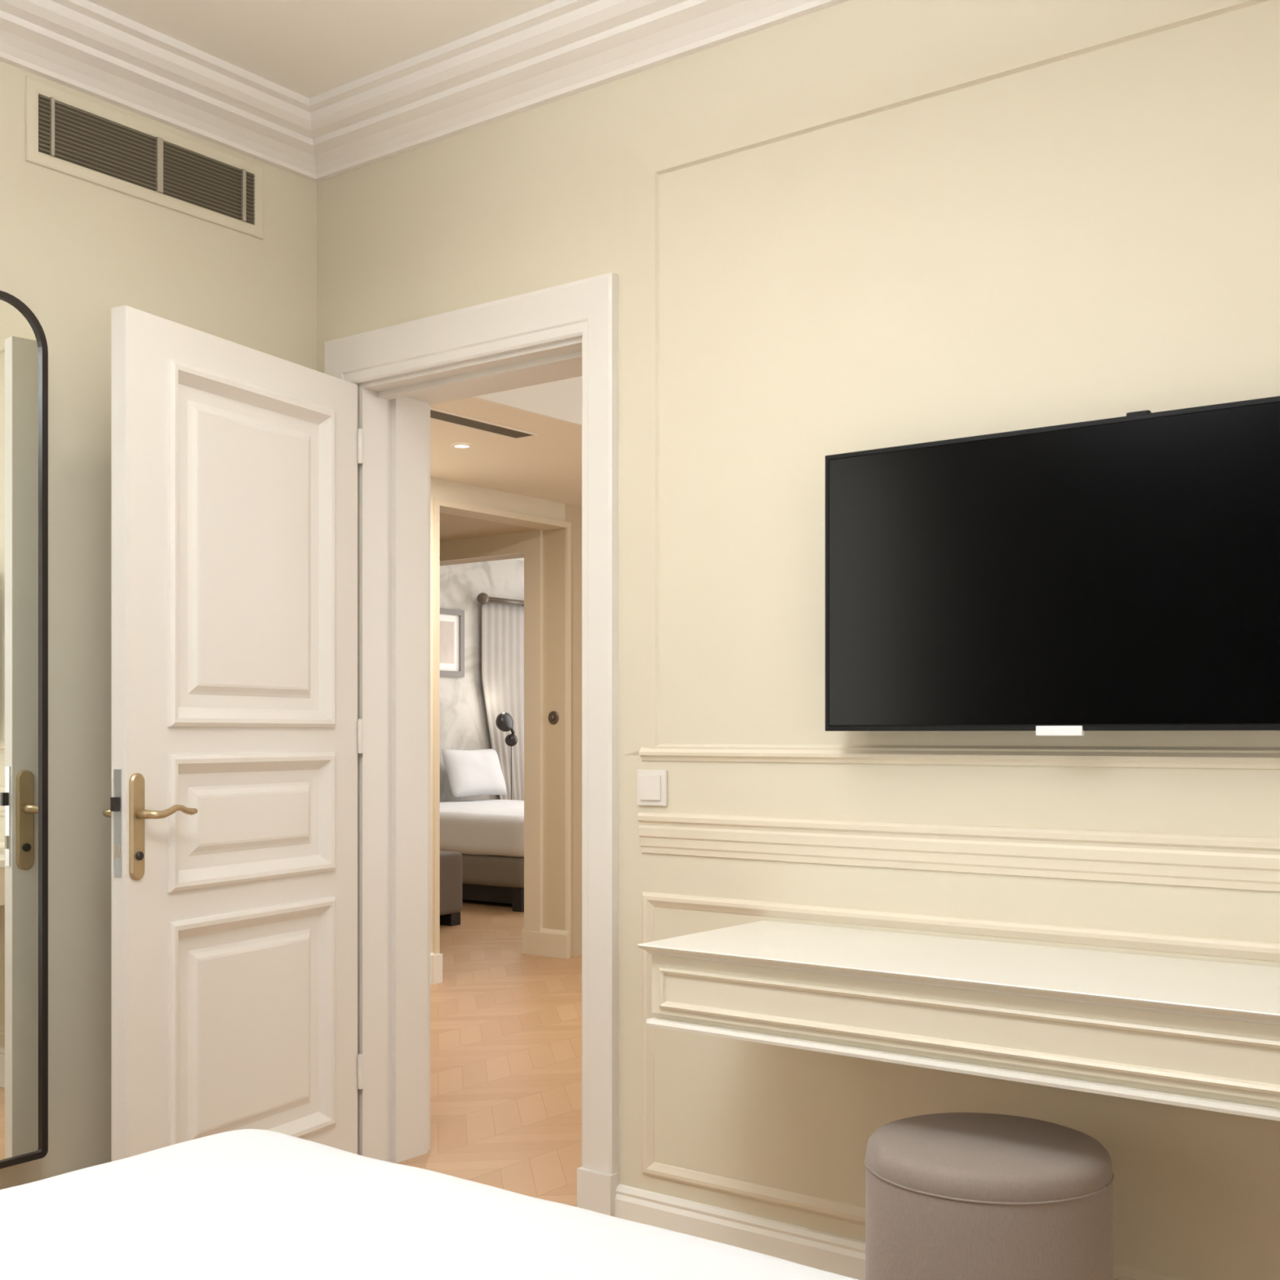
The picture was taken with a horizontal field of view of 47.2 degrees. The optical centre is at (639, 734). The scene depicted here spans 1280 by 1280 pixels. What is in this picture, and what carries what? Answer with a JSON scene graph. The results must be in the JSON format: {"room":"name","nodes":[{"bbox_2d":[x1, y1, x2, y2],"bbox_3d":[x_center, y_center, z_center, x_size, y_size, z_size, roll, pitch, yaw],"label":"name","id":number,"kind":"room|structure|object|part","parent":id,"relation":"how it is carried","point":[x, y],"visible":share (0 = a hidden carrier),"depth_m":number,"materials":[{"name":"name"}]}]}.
{"room":"hotel bedroom","nodes":[
{"label":"hotel bedroom","id":0,"kind":"room"},
{"bbox_2d":[0,61,316,1189],"bbox_3d":[-2.177,-0.300,2.349,0.120,2.900,4.150,0,0,37],"label":"wall","id":1,"kind":"structure","parent":0,"point":[73,250],"depth_m":3.42,"materials":[{"name":"beige paint"}]},
{"bbox_2d":[0,290,48,1168],"bbox_3d":[-1.562,-0.009,2.949,0.096,1.881,0.750,0,0,36],"label":"wall mirror","id":2,"kind":"object","parent":1,"relation":"attached to","point":[24,348],"visible":1,"depth_m":3.19,"materials":[{"name":"clear mirror"}]},
{"bbox_2d":[25,75,263,239],"bbox_3d":[-1.180,-1.386,3.556,0.010,0.192,0.662,0,0,37],"label":"air vent","id":3,"kind":"object","parent":1,"relation":"in","point":[67,133],"visible":1,"depth_m":3.52,"materials":[{"name":"beige metal"}]},
{"bbox_2d":[87,0,556,97],"bbox_3d":[-0.344,-1.688,0.960,4.720,0.125,4.150,0,0,37],"label":"ceiling","id":4,"kind":"structure","parent":0,"point":[308,48],"depth_m":3.37,"materials":[{"name":"white paint"}]},
{"bbox_2d":[440,559,524,802],"bbox_3d":[-1.676,-0.300,11.646,0.150,2.900,4.725,0,0,37],"label":"wall","id":5,"kind":"structure","parent":0,"point":[464,724],"depth_m":11.91,"materials":[{"name":"paper"}]},
{"bbox_2d":[440,608,464,677],"bbox_3d":[-1.651,-0.730,11.533,0.024,0.540,0.745,0,0,37],"label":"picture frame","id":6,"kind":"object","parent":5,"relation":"attached to","point":[451,620],"visible":0.38,"depth_m":11.73,"materials":[{"name":"grey wood"}]},
{"bbox_2d":[440,620,453,663],"bbox_3d":[-1.658,-0.733,11.537,0.004,0.335,0.545,0,0,37],"label":"print","id":7,"kind":"object","parent":6,"relation":"attached to","point":[446,627],"depth_m":11.69},
{"bbox_2d":[476,592,524,605],"bbox_3d":[-1.091,-1.100,12.171,0.148,0.096,0.776,0,0,37],"label":"curtain rod","id":8,"kind":"object","parent":5,"relation":"attached to","point":[482,598],"visible":0.54,"depth_m":11.98,"materials":[{"name":"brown metal"}]},
{"bbox_2d":[481,602,524,800],"bbox_3d":[-1.105,-0.005,12.181,0.020,2.151,0.621,0,0,37],"label":"curtain","id":9,"kind":"object","parent":8,"relation":"hanging from","point":[502,624],"visible":0.56,"depth_m":12.16,"materials":[{"name":"grey fabric"}]},
{"bbox_3d":[-1.070,-1.100,12.156,0.040,0.039,0.660,0,0,37],"label":"rod","id":10,"kind":"part","parent":8,"relation":"part of","materials":[{"name":"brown metal"}]},
{"bbox_2d":[393,899,582,1206],"bbox_3d":[-0.067,1.210,5.863,10.200,0.120,12.400,0,0,37],"label":"floor","id":11,"kind":"structure","parent":0,"point":[506,1022],"depth_m":5.16,"materials":[{"name":"brown wood"}]},
{"bbox_2d":[0,1128,858,1279],"bbox_3d":[-0.559,0.863,0.890,1.806,0.573,2.213,0,0,37],"label":"bed","id":12,"kind":"object","parent":11,"relation":"on","point":[245,1204],"visible":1,"depth_m":1.73,"materials":[{"name":"white fabric"}]},
{"bbox_2d":[440,850,462,925],"bbox_3d":[-1.388,0.930,8.821,0.500,0.440,0.420,0,0,37],"label":"upholstered bench","id":13,"kind":"object","parent":11,"relation":"on","point":[451,862],"visible":0.11,"depth_m":8.77,"materials":[{"name":"grey fabric"}]},
{"bbox_2d":[440,799,524,911],"bbox_3d":[-1.002,0.837,10.710,1.985,0.627,1.809,0,0,37],"label":"bed","id":14,"kind":"object","parent":11,"relation":"on","point":[489,833],"visible":0.31,"depth_m":9.66,"materials":[{"name":"white fabric"}]},
{"bbox_2d":[440,748,507,797],"bbox_3d":[-1.314,0.305,11.651,0.234,0.376,0.626,0,0,40],"label":"pillow","id":15,"kind":"object","parent":14,"relation":"on","point":[478,771],"visible":1,"depth_m":11.54,"materials":[{"name":"white fabric"}]},
{"bbox_3d":[-0.988,0.665,10.699,1.950,0.284,1.809,0,0,37],"label":"mattress and duvet","id":16,"kind":"part","parent":14,"relation":"part of","materials":[{"name":"white fabric"}]},
{"bbox_3d":[-0.773,1.075,9.509,0.080,0.150,0.080,0,0,37],"label":"leg","id":17,"kind":"part","parent":14,"relation":"part of","materials":[{"name":"black wood"}]},
{"bbox_2d":[495,712,517,799],"bbox_3d":[-1.083,0.487,11.940,0.180,1.326,0.280,0,0,37],"label":"reading lamp","id":18,"kind":"object","parent":11,"relation":"on","point":[504,722],"visible":0.77,"depth_m":11.87,"materials":[{"name":"black metal"}]},
{"bbox_2d":[864,1112,1114,1279],"bbox_3d":[0.582,0.913,2.454,0.406,0.473,0.406,0,0,37],"label":"pouf","id":19,"kind":"object","parent":11,"relation":"on","point":[949,1196],"visible":1,"depth_m":2.31,"materials":[{"name":"beige fabric"}]},
{"bbox_2d":[865,1112,1112,1202],"bbox_3d":[0.582,0.703,2.454,0.402,0.051,0.402,0,0,37],"label":"cushion","id":20,"kind":"object","parent":19,"relation":"on","point":[945,1157],"depth_m":2.35,"materials":[{"name":"beige fabric"}]},
{"bbox_2d":[440,512,544,541],"bbox_3d":[-1.333,-1.110,7.669,1.401,0.100,0.920,0,0,37],"label":"ceiling","id":21,"kind":"structure","parent":0,"point":[451,526],"depth_m":7.55,"materials":[{"name":"beige paint"}]},
{"bbox_2d":[430,397,582,506],"bbox_3d":[-0.400,-1.195,6.454,1.272,0.020,4.060,0,0,37],"label":"ceiling","id":22,"kind":"structure","parent":0,"point":[547,465],"depth_m":6.20,"materials":[{"name":"white paint"}]},
{"bbox_2d":[451,443,472,448],"bbox_3d":[-0.731,-1.181,6.005,0.088,0.005,0.088,0,0,37],"label":"recessed light","id":23,"kind":"object","parent":22,"relation":"in","point":[455,445],"visible":1,"depth_m":6.00,"materials":[{"name":"white paint"}]},
{"bbox_2d":[430,407,537,439],"bbox_3d":[-0.888,-1.182,5.237,0.116,0.006,1.450,0,0,37],"label":"ceiling vent","id":24,"kind":"object","parent":22,"relation":"in","point":[435,414],"visible":0.37,"depth_m":5.59,"materials":[{"name":"grey metal"}]},
{"bbox_2d":[430,477,582,956],"bbox_3d":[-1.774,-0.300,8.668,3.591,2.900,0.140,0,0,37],"label":"wall","id":25,"kind":"structure","parent":0,"point":[553,540],"depth_m":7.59,"materials":[{"name":"beige paint"}]},
{"bbox_2d":[430,952,442,983],"bbox_3d":[-1.524,1.081,6.000,0.030,0.138,1.979,0,0,37],"label":"baseboard","id":26,"kind":"structure","parent":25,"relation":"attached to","point":[436,960],"depth_m":6.75,"materials":[{"name":"white paint"}]},
{"bbox_2d":[440,529,542,931],"bbox_3d":[-0.971,0.044,7.959,1.151,2.212,0.020,0,0,37],"label":"door frame","id":27,"kind":"structure","parent":25,"relation":"attached to","point":[530,544],"depth_m":7.64,"materials":[{"name":"beige paint"}]},
{"bbox_2d":[432,497,571,957],"bbox_3d":[-0.657,0.030,7.157,0.015,2.240,0.980,0,0,37],"label":"door frame","id":28,"kind":"structure","parent":25,"relation":"attached to","point":[437,503],"depth_m":6.79,"materials":[{"name":"beige paint"}]},
{"bbox_2d":[522,926,569,958],"bbox_3d":[-0.490,1.080,7.593,0.306,0.140,0.022,0,0,37],"label":"baseboard","id":29,"kind":"structure","parent":25,"relation":"attached to","point":[553,943],"depth_m":7.57,"materials":[{"name":"beige paint"}]},
{"bbox_2d":[548,711,559,724],"bbox_3d":[-0.452,-0.085,7.565,0.068,0.068,0.022,0,0,37],"label":"switch","id":30,"kind":"object","parent":25,"relation":"attached to","point":[553,717],"visible":1,"depth_m":7.56,"materials":[{"name":"brown metal"}]},
{"bbox_3d":[-0.455,-0.085,7.561,0.026,0.026,0.013,0,0,37],"label":"knob","id":31,"kind":"part","parent":30,"relation":"part of","materials":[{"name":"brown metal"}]},
{"bbox_2d":[513,557,524,560],"bbox_3d":[-0.196,-1.610,10.618,3.750,0.280,4.875,0,0,37],"label":"ceiling","id":32,"kind":"structure","parent":0,"point":[522,558],"depth_m":12.33,"materials":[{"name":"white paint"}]},
{"bbox_2d":[471,376,582,426],"bbox_3d":[0.113,-1.367,6.065,0.020,0.366,4.060,0,0,37],"label":"ceiling","id":33,"kind":"structure","parent":0,"point":[558,400],"depth_m":5.46,"materials":[{"name":"white paint"}]},
{"bbox_2d":[316,0,1279,1279],"bbox_3d":[0.272,-0.300,3.247,6.500,2.900,0.240,0,0,37],"label":"wall","id":34,"kind":"structure","parent":0,"point":[1095,235],"depth_m":2.96,"materials":[{"name":"beige paint"}]},
{"bbox_2d":[0,0,848,182],"bbox_3d":[-0.310,-1.560,1.029,4.450,0.131,4.000,0,0,37],"label":"crown molding","id":35,"kind":"structure","parent":34,"relation":"attached to","point":[557,50],"depth_m":3.44,"materials":[{"name":"white paint"}]},
{"bbox_2d":[359,337,582,1163],"bbox_3d":[-0.357,0.114,3.724,0.770,2.072,0.248,0,0,37],"label":"lining","id":36,"kind":"object","parent":34,"relation":"attached to","point":[394,412],"visible":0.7,"depth_m":3.92,"materials":[{"name":"white paint"}]},
{"bbox_2d":[102,305,363,1161],"bbox_3d":[-0.957,0.113,3.496,0.170,2.058,0.821,0,0,23],"label":"door","id":37,"kind":"structure","parent":36,"relation":"attached to","point":[237,732],"depth_m":3.42,"materials":[{"name":"white paint"}]},
{"bbox_3d":[-1.127,0.168,3.236,0.057,0.030,0.134,0,0,26],"label":"lever","id":38,"kind":"part","parent":37,"relation":"part of","materials":[{"name":"gold metal"}]},
{"bbox_3d":[-1.081,0.199,3.151,0.009,0.230,0.040,0,0,27],"label":"handle plate","id":39,"kind":"part","parent":37,"relation":"part of","materials":[{"name":"gold metal"}]},
{"bbox_3d":[-1.025,0.168,3.183,0.057,0.030,0.141,0,0,37],"label":"lever","id":40,"kind":"part","parent":37,"relation":"part of","materials":[{"name":"gold metal"}]},
{"bbox_3d":[-0.934,0.709,3.502,0.068,0.586,0.576,0,0,27],"label":"panel","id":41,"kind":"part","parent":37,"relation":"part of","materials":[{"name":"white paint"}]},
{"bbox_3d":[-0.934,0.198,3.502,0.068,0.304,0.576,0,0,27],"label":"panel","id":42,"kind":"part","parent":37,"relation":"part of","materials":[{"name":"white paint"}]},
{"bbox_3d":[-0.934,-0.422,3.502,0.068,0.813,0.576,0,0,27],"label":"panel","id":43,"kind":"part","parent":37,"relation":"part of","materials":[{"name":"white paint"}]},
{"bbox_2d":[324,272,619,1216],"bbox_3d":[-0.449,0.051,3.622,0.985,2.198,0.034,0,0,37],"label":"door frame","id":44,"kind":"structure","parent":34,"relation":"attached to","point":[587,308],"depth_m":3.35,"materials":[{"name":"white paint"}]},
{"bbox_2d":[637,769,667,805],"bbox_3d":[0.026,0.120,3.274,0.080,0.080,0.014,0,0,37],"label":"light switch","id":45,"kind":"object","parent":34,"relation":"attached to","point":[652,784],"visible":1,"depth_m":3.27,"materials":[{"name":"white plastic"}]},
{"bbox_2d":[614,1184,865,1279],"bbox_3d":[1.304,1.088,2.303,3.415,0.124,0.018,0,0,37],"label":"baseboard","id":46,"kind":"structure","parent":34,"relation":"attached to","point":[822,1251],"depth_m":3.11,"materials":[{"name":"white paint"}]},
{"bbox_2d":[622,0,1279,755],"bbox_3d":[0.803,-0.653,2.689,2.124,1.402,0.008,0,0,37],"label":"trim","id":47,"kind":"structure","parent":34,"relation":"attached to","point":[1070,28],"depth_m":3.17,"materials":[{"name":"beige paint"}]},
{"bbox_2d":[636,811,1279,892],"bbox_3d":[0.802,0.222,2.682,2.013,0.093,0.021,0,0,37],"label":"rail","id":48,"kind":"object","parent":34,"relation":"attached to","point":[1249,863],"visible":1,"depth_m":2.79,"materials":[{"name":"beige paint"}]},
{"bbox_2d":[637,920,1279,1120],"bbox_3d":[0.762,0.473,2.446,1.592,0.157,0.440,0,0,37],"label":"desk","id":49,"kind":"object","parent":34,"relation":"attached to","point":[1200,1034],"visible":1,"depth_m":2.41,"materials":[{"name":"white paint"}]},
{"bbox_3d":[0.646,0.477,2.293,1.532,0.078,0.009,0,0,37],"label":"moulding","id":50,"kind":"part","parent":49,"relation":"part of","materials":[{"name":"beige paint"}]},
{"bbox_2d":[638,746,1279,769],"bbox_3d":[0.804,0.043,2.684,2.013,0.035,0.015,0,0,37],"label":"trim","id":51,"kind":"structure","parent":34,"relation":"attached to","point":[1037,758],"depth_m":2.79,"materials":[{"name":"beige paint"}]},
{"bbox_2d":[642,891,1279,1279],"bbox_3d":[0.802,0.672,2.689,2.002,0.635,0.010,0,0,37],"label":"trim","id":52,"kind":"structure","parent":34,"relation":"attached to","point":[1194,945],"depth_m":2.98,"materials":[{"name":"beige paint"}]},
{"bbox_2d":[825,395,1279,735],"bbox_3d":[0.777,-0.279,2.656,0.962,0.564,0.092,0,0,37],"label":"television","id":53,"kind":"object","parent":34,"relation":"attached to","point":[1122,573],"visible":1,"depth_m":2.62,"materials":[{"name":"black plastic"}]}
]}

